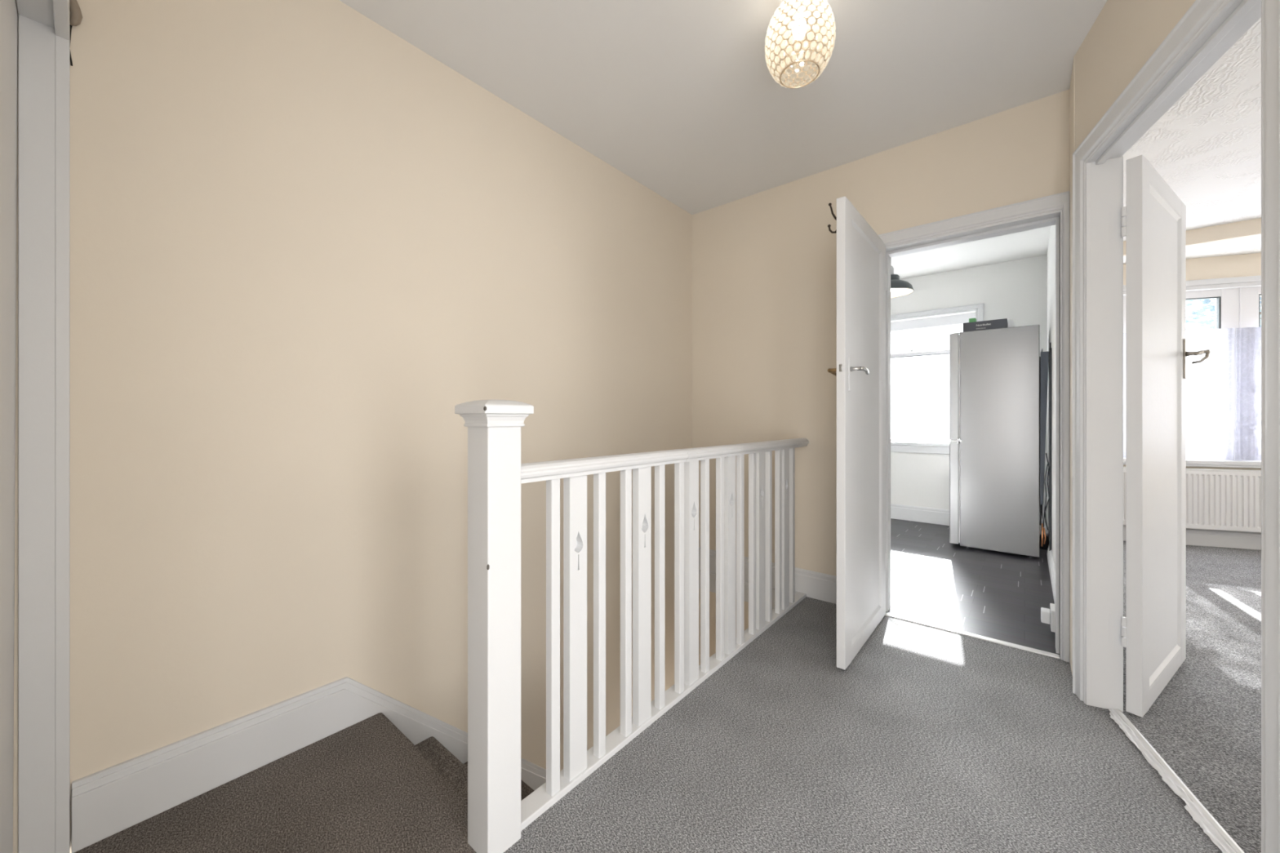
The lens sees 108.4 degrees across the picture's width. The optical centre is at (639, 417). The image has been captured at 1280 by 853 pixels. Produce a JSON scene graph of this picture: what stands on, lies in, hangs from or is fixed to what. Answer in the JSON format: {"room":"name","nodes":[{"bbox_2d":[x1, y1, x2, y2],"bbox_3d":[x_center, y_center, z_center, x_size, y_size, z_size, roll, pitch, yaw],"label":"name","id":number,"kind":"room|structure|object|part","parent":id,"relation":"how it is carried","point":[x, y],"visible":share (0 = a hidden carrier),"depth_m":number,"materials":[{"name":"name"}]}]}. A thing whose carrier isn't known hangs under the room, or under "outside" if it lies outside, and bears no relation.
{"room":"stair landing","nodes":[
{"label":"stair landing","id":0,"kind":"room"},
{"bbox_2d":[13,0,17,852],"bbox_3d":[-0.482,-0.135,0.242,2.850,2.597,0.155,0,0,40],"label":"wall","id":1,"kind":"structure","parent":0,"point":[15,633],"depth_m":1.07,"materials":[{"name":"beige paint"}]},
{"bbox_2d":[0,0,17,852],"bbox_3d":[-1.166,0.061,0.807,0.775,1.989,0.051,0,0,40],"label":"door","id":2,"kind":"structure","parent":1,"relation":"in","point":[8,11],"depth_m":0.96,"materials":[{"name":"white paint"}]},
{"bbox_2d":[16,0,70,852],"bbox_3d":[-1.130,0.024,0.854,0.790,2.080,0.085,0,0,40],"label":"trim","id":3,"kind":"structure","parent":1,"relation":"attached to","point":[43,25],"depth_m":1.10,"materials":[{"name":"white paint"}]},
{"bbox_2d":[69,0,692,852],"bbox_3d":[-0.579,0.915,2.243,0.140,4.697,3.035,0,0,40],"label":"wall","id":4,"kind":"structure","parent":0,"point":[302,238],"depth_m":1.53,"materials":[{"name":"beige paint"}]},
{"bbox_2d":[69,0,82,66],"bbox_3d":[-1.388,-1.001,1.131,0.029,0.270,0.023,0,0,-22],"label":"wall hook","id":5,"kind":"object","parent":4,"relation":"attached to","point":[76,16],"visible":0.96,"depth_m":1.13,"materials":[{"name":"brown plastic"}]},
{"bbox_2d":[71,676,546,852],"bbox_3d":[-0.508,2.110,2.199,0.024,2.418,2.772,0,0,40],"label":"baseboard","id":6,"kind":"structure","parent":4,"relation":"attached to","point":[108,802],"depth_m":1.35,"materials":[{"name":"white paint"}]},
{"bbox_2d":[339,0,1261,279],"bbox_3d":[1.976,-1.483,1.903,6.200,0.100,5.785,0,0,40],"label":"ceiling","id":7,"kind":"structure","parent":0,"point":[682,98],"depth_m":2.00,"materials":[{"name":"white paint"}]},
{"bbox_2d":[764,0,835,88],"bbox_3d":[0.535,-1.290,1.550,0.224,0.285,0.224,0,0,-9],"label":"crystal pendant light","id":8,"kind":"object","parent":7,"relation":"hanging from","point":[787,49],"visible":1,"depth_m":1.48,"materials":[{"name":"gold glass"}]},
{"bbox_3d":[0.535,-1.313,1.550,0.047,0.085,0.047,0,0,40],"label":"bulb","id":9,"kind":"part","parent":8,"relation":"part of","materials":[{"name":"white glass"}]},
{"bbox_2d":[890,257,914,297],"bbox_3d":[1.849,-1.172,3.406,0.298,0.522,0.298,0,0,40],"label":"dome pendant light","id":10,"kind":"object","parent":7,"relation":"hanging from","point":[899,287],"visible":0.41,"depth_m":3.36,"materials":[{"name":"grey metal"}]},
{"bbox_3d":[1.849,-0.976,3.406,0.298,0.130,0.298,0,0,40],"label":"lamp shade","id":11,"kind":"part","parent":10,"relation":"part of","materials":[{"name":"grey metal"}]},
{"bbox_2d":[475,518,1261,852],"bbox_3d":[1.726,1.164,1.603,6.200,0.200,9.073,0,0,40],"label":"floor","id":12,"kind":"structure","parent":0,"point":[931,740],"depth_m":1.51,"materials":[{"name":"grey carpet"}]},
{"bbox_2d":[454,399,808,852],"bbox_3d":[0.282,0.660,1.937,0.142,1.408,2.164,0,0,40],"label":"stair railing","id":13,"kind":"object","parent":12,"relation":"on","point":[497,815],"visible":0.99,"depth_m":1.42,"materials":[{"name":"white paint"}]},
{"bbox_3d":[-0.366,0.688,1.162,0.094,1.352,0.095,0,0,40],"label":"newel post","id":14,"kind":"part","parent":13,"relation":"part of","materials":[{"name":"white paint"}]},
{"bbox_3d":[0.315,1.070,1.980,0.062,0.048,2.045,0,0,40],"label":"rail","id":15,"kind":"part","parent":13,"relation":"part of","materials":[{"name":"white paint"}]},
{"bbox_3d":[0.323,0.147,1.976,0.066,0.049,2.050,0,0,40],"label":"handrail","id":16,"kind":"part","parent":13,"relation":"part of","materials":[{"name":"white paint"}]},
{"bbox_2d":[949,324,1048,558],"bbox_3d":[2.951,0.188,3.810,0.627,1.757,0.568,0,0,40],"label":"freezer","id":17,"kind":"object","parent":12,"relation":"on","point":[995,374],"visible":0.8,"depth_m":3.60,"materials":[{"name":"silver metal"}]},
{"bbox_3d":[2.741,-0.249,3.993,0.070,0.871,0.551,0,0,40],"label":"fridge door","id":18,"kind":"part","parent":17,"relation":"part of","materials":[{"name":"silver metal"}]},
{"bbox_3d":[2.741,0.618,3.993,0.070,0.832,0.551,0,0,40],"label":"freezer door","id":19,"kind":"part","parent":17,"relation":"part of","materials":[{"name":"silver metal"}]},
{"bbox_2d":[968,317,976,322],"bbox_3d":[2.845,-0.765,3.949,0.047,0.148,0.090,0,0,40],"label":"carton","id":20,"kind":"object","parent":17,"relation":"on","point":[971,320],"visible":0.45,"depth_m":3.91,"materials":[{"name":"green cardboard"}]},
{"bbox_2d":[963,318,1008,331],"bbox_3d":[2.808,-0.728,3.754,0.281,0.074,0.236,0,0,40],"label":"appliance box","id":21,"kind":"object","parent":17,"relation":"on","point":[997,323],"visible":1,"depth_m":3.66,"materials":[{"name":"black cardboard"}]},
{"bbox_2d":[1007,318,1014,327],"bbox_3d":[3.039,-0.753,3.807,0.084,0.124,0.084,0,0,40],"label":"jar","id":22,"kind":"object","parent":17,"relation":"on","point":[1011,322],"visible":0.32,"depth_m":3.77,"materials":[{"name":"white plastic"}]},
{"bbox_2d":[1048,342,1051,551],"bbox_3d":[2.956,0.264,3.326,0.014,1.605,0.049,0,0,40],"label":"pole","id":23,"kind":"object","parent":12,"relation":"on","point":[1050,361],"visible":0.88,"depth_m":3.32,"materials":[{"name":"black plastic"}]},
{"bbox_2d":[1107,708,1244,852],"bbox_3d":[1.527,1.059,1.296,0.056,0.010,0.840,0,0,26],"label":"threshold strip","id":24,"kind":"object","parent":12,"relation":"on","point":[1200,815],"visible":1,"depth_m":1.31,"materials":[{"name":"metal"}]},
{"bbox_2d":[692,88,1069,665],"bbox_3d":[1.157,0.365,2.654,2.000,3.597,0.060,0,0,40],"label":"wall","id":25,"kind":"structure","parent":0,"point":[764,263],"depth_m":2.75,"materials":[{"name":"beige paint"}]},
{"bbox_2d":[698,546,836,604],"bbox_3d":[0.804,0.987,2.898,1.145,0.155,0.018,0,0,40],"label":"baseboard","id":26,"kind":"structure","parent":25,"relation":"attached to","point":[816,585],"depth_m":2.72,"materials":[{"name":"white paint"}]},
{"bbox_2d":[827,195,887,670],"bbox_3d":[1.069,0.066,2.206,0.155,1.977,0.728,0,0,40],"label":"door","id":27,"kind":"structure","parent":25,"relation":"in","point":[860,372],"depth_m":2.12,"materials":[{"name":"white paint"}]},
{"bbox_2d":[827,202,836,233],"bbox_3d":[0.831,-0.852,1.985,0.047,0.146,0.024,0,0,40],"label":"coat hook","id":28,"kind":"object","parent":27,"relation":"attached to","point":[829,203],"visible":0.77,"depth_m":1.99,"materials":[{"name":"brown metal"}]},
{"bbox_3d":[0.868,-0.200,2.043,0.055,0.030,0.118,0,0,40],"label":"lever handle","id":29,"kind":"part","parent":27,"relation":"part of","materials":[{"name":"gold metal"}]},
{"bbox_3d":[0.944,-0.200,1.979,0.056,0.030,0.118,0,0,40],"label":"lever handle","id":30,"kind":"part","parent":27,"relation":"part of","materials":[{"name":"silver metal"}]},
{"bbox_3d":[1.071,0.066,2.207,0.037,1.856,0.546,0,0,40],"label":"panel","id":31,"kind":"part","parent":27,"relation":"part of","materials":[{"name":"white paint"}]},
{"bbox_2d":[878,191,1069,662],"bbox_3d":[1.597,0.042,2.320,0.816,2.044,0.160,0,0,40],"label":"trim","id":32,"kind":"structure","parent":25,"relation":"attached to","point":[1043,211],"depth_m":2.10,"materials":[{"name":"white paint"}]},
{"bbox_2d":[884,612,1060,658],"bbox_3d":[1.588,1.066,2.269,0.705,0.016,0.036,0,0,40],"label":"trim","id":33,"kind":"structure","parent":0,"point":[935,626],"depth_m":2.23,"materials":[{"name":"metal"}]},
{"bbox_2d":[1046,224,1055,565],"bbox_3d":[2.768,-0.184,3.057,0.040,2.497,2.620,0,0,40],"label":"wall","id":34,"kind":"structure","parent":0,"point":[1051,256],"depth_m":3.33,"materials":[{"name":"white paint"}]},
{"bbox_2d":[1040,351,1048,504],"bbox_3d":[2.978,0.082,3.399,0.048,1.125,0.036,0,0,40],"label":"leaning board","id":35,"kind":"object","parent":34,"relation":"attached to","point":[1044,355],"visible":1,"depth_m":3.39,"materials":[{"name":"wood"}]},
{"bbox_2d":[1042,453,1048,529],"bbox_3d":[2.957,0.544,3.361,0.039,0.562,0.056,0,0,40],"label":"power cable","id":36,"kind":"object","parent":34,"relation":"attached to","point":[1047,464],"visible":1,"depth_m":3.35,"materials":[{"name":"black plastic"}]},
{"bbox_2d":[1040,603,1055,632],"bbox_3d":[2.033,0.991,2.289,0.069,0.103,0.120,0,0,40],"label":"wall socket","id":37,"kind":"object","parent":34,"relation":"attached to","point":[1047,615],"visible":0.8,"depth_m":2.27,"materials":[{"name":"white plastic"}]},
{"bbox_2d":[1044,525,1055,604],"bbox_3d":[2.764,1.009,3.099,0.020,0.110,2.560,0,0,40],"label":"baseboard","id":38,"kind":"structure","parent":34,"relation":"attached to","point":[1051,566],"depth_m":3.02,"materials":[{"name":"white paint"}]},
{"bbox_2d":[890,217,1261,519],"bbox_3d":[3.799,-0.184,4.013,6.100,2.497,0.210,0,0,40],"label":"wall","id":39,"kind":"structure","parent":0,"point":[1015,290],"depth_m":4.41,"materials":[{"name":"white paint"}]},
{"bbox_2d":[890,312,975,454],"bbox_3d":[2.581,-0.324,4.980,1.790,1.375,0.167,0,0,40],"label":"window","id":40,"kind":"structure","parent":39,"relation":"in","point":[897,445],"depth_m":4.70,"materials":[{"name":"white plastic"}]},
{"bbox_3d":[2.561,0.311,4.957,1.790,0.105,0.105,0,0,40],"label":"sill","id":41,"kind":"part","parent":40,"relation":"part of","materials":[{"name":"white paint"}]},
{"bbox_2d":[890,302,983,321],"bbox_3d":[2.542,-0.405,4.934,1.814,1.337,0.025,0,0,40],"label":"trim","id":42,"kind":"structure","parent":39,"relation":"attached to","point":[978,308],"depth_m":4.54,"materials":[{"name":"white paint"}]},
{"bbox_2d":[890,503,1045,534],"bbox_3d":[2.490,0.987,4.981,2.850,0.155,0.018,0,0,40],"label":"baseboard","id":43,"kind":"structure","parent":39,"relation":"attached to","point":[901,512],"depth_m":4.67,"materials":[{"name":"white paint"}]},
{"bbox_2d":[1069,0,1195,675],"bbox_3d":[1.977,-0.184,1.831,0.430,2.497,5.555,0,0,33],"label":"wall","id":44,"kind":"structure","parent":0,"point":[1125,34],"depth_m":1.61,"materials":[{"name":"beige paint"}]},
{"bbox_2d":[1108,155,1210,717],"bbox_3d":[2.037,0.066,1.848,0.744,1.977,0.168,0,0,-27],"label":"door","id":45,"kind":"structure","parent":44,"relation":"in","point":[1153,628],"depth_m":1.74,"materials":[{"name":"white paint"}]},
{"bbox_3d":[2.054,0.066,1.829,0.730,1.977,0.041,0,0,-33],"label":"frame","id":46,"kind":"part","parent":45,"relation":"part of","materials":[{"name":"white paint"}]},
{"bbox_3d":[2.054,0.066,1.829,0.546,1.832,0.040,0,0,-33],"label":"panel","id":47,"kind":"part","parent":45,"relation":"part of","materials":[{"name":"white paint"}]},
{"bbox_3d":[2.317,-0.255,1.931,0.115,0.057,0.069,0,0,-29],"label":"lever handle","id":48,"kind":"part","parent":45,"relation":"part of","materials":[{"name":"silver metal"}]},
{"bbox_2d":[1072,0,1279,852],"bbox_3d":[1.510,0.024,1.316,0.116,2.081,0.982,0,0,26],"label":"trim","id":49,"kind":"structure","parent":44,"relation":"attached to","point":[1208,28],"depth_m":1.67,"materials":[{"name":"white paint"}]},
{"bbox_2d":[1123,253,1261,470],"bbox_3d":[5.250,-0.129,3.697,3.180,2.385,0.140,0,0,19],"label":"wall","id":50,"kind":"structure","parent":0,"point":[1245,264],"depth_m":3.78,"materials":[{"name":"beige paint"}]},
{"bbox_2d":[1123,466,1261,533],"bbox_3d":[4.919,0.744,3.684,1.994,0.640,0.096,0,0,19],"label":"radiator","id":51,"kind":"object","parent":50,"relation":"attached to","point":[1217,500],"visible":0.39,"depth_m":3.72,"materials":[{"name":"metal"}]},
{"bbox_2d":[1123,466,1261,471],"bbox_3d":[4.914,0.427,3.671,1.900,0.006,0.068,0,0,19],"label":"grille","id":52,"kind":"object","parent":51,"relation":"attached to","point":[1124,468],"depth_m":3.73,"materials":[{"name":"metal"}]},
{"bbox_2d":[1123,286,1261,468],"bbox_3d":[5.258,-0.348,3.642,3.130,1.515,0.142,0,0,19],"label":"window","id":53,"kind":"structure","parent":50,"relation":"in","point":[1235,308],"depth_m":3.78,"materials":[{"name":"white plastic"}]},
{"bbox_3d":[5.248,0.383,3.613,3.130,0.053,0.080,0,0,19],"label":"sill","id":54,"kind":"part","parent":53,"relation":"part of","materials":[{"name":"white paint"}]},
{"bbox_2d":[1123,524,1261,550],"bbox_3d":[5.248,0.997,3.614,3.130,0.135,0.018,0,0,19],"label":"baseboard","id":55,"kind":"structure","parent":50,"relation":"attached to","point":[1211,538],"depth_m":3.77,"materials":[{"name":"white paint"}]},
{"bbox_2d":[1123,275,1261,295],"bbox_3d":[5.253,-1.096,3.626,3.130,0.080,0.052,0,0,19],"label":"trim","id":56,"kind":"structure","parent":50,"relation":"attached to","point":[1249,281],"depth_m":3.77,"materials":[{"name":"white paint"}]},
{"bbox_2d":[1123,235,1261,264],"bbox_3d":[5.316,-1.371,3.682,3.346,0.100,1.563,0,0,40],"label":"ceiling","id":57,"kind":"structure","parent":50,"relation":"attached to","point":[1248,245],"depth_m":3.62,"materials":[{"name":"white paint"}]},
{"bbox_3d":[0.454,3.209,2.810,1.000,0.210,4.300,0,0,40],"label":"floor","id":58,"kind":"structure","parent":0,"visible":0},
{"bbox_2d":[74,712,533,852],"bbox_3d":[-0.313,2.084,1.823,0.754,2.039,2.740,0,0,40],"label":"staircase","id":59,"kind":"structure","parent":58,"relation":"on","point":[363,787],"depth_m":1.26,"materials":[{"name":"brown carpet"}]},
{"label":"outside","id":60,"kind":"structure","parent":0,"visible":0},
{"bbox_2d":[1186,296,1261,329],"bbox_3d":[10.472,-0.096,7.535,4.260,8.326,4.220,0,0,40],"label":"tree","id":61,"kind":"object","parent":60,"point":[1202,317],"visible":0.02,"depth_m":7.95,"materials":[{"name":"green plant"}]},
{"bbox_3d":[5.248,-0.706,3.613,2.923,0.010,1.132,0,0,40],"label":"wire","id":62,"kind":"object","parent":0,"visible":0},
{"bbox_2d":[1123,328,1234,460],"bbox_3d":[4.288,-0.187,3.911,1.100,1.068,0.015,0,0,19],"label":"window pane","id":63,"kind":"object","parent":62,"relation":"hanging from","point":[1210,383],"visible":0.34,"depth_m":3.79,"materials":[{"name":"glass"}]},
{"bbox_2d":[1235,327,1261,460],"bbox_3d":[5.436,-0.187,3.522,1.315,1.068,0.037,0,0,19],"label":"curtain","id":64,"kind":"object","parent":62,"relation":"hanging from","point":[1248,340],"visible":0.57,"depth_m":3.70,"materials":[{"name":"fabric"}]},
{"bbox_3d":[-0.084,2.209,2.055,0.860,2.110,2.450,0,0,40],"label":"wall","id":65,"kind":"structure","parent":0,"visible":0},
{"bbox_2d":[698,569,774,608],"bbox_3d":[0.653,1.129,3.014,0.765,0.130,0.034,0,0,40],"label":"trim","id":66,"kind":"structure","parent":65,"relation":"attached to","point":[712,576],"depth_m":3.12,"materials":[{"name":"white paint"}]}
]}

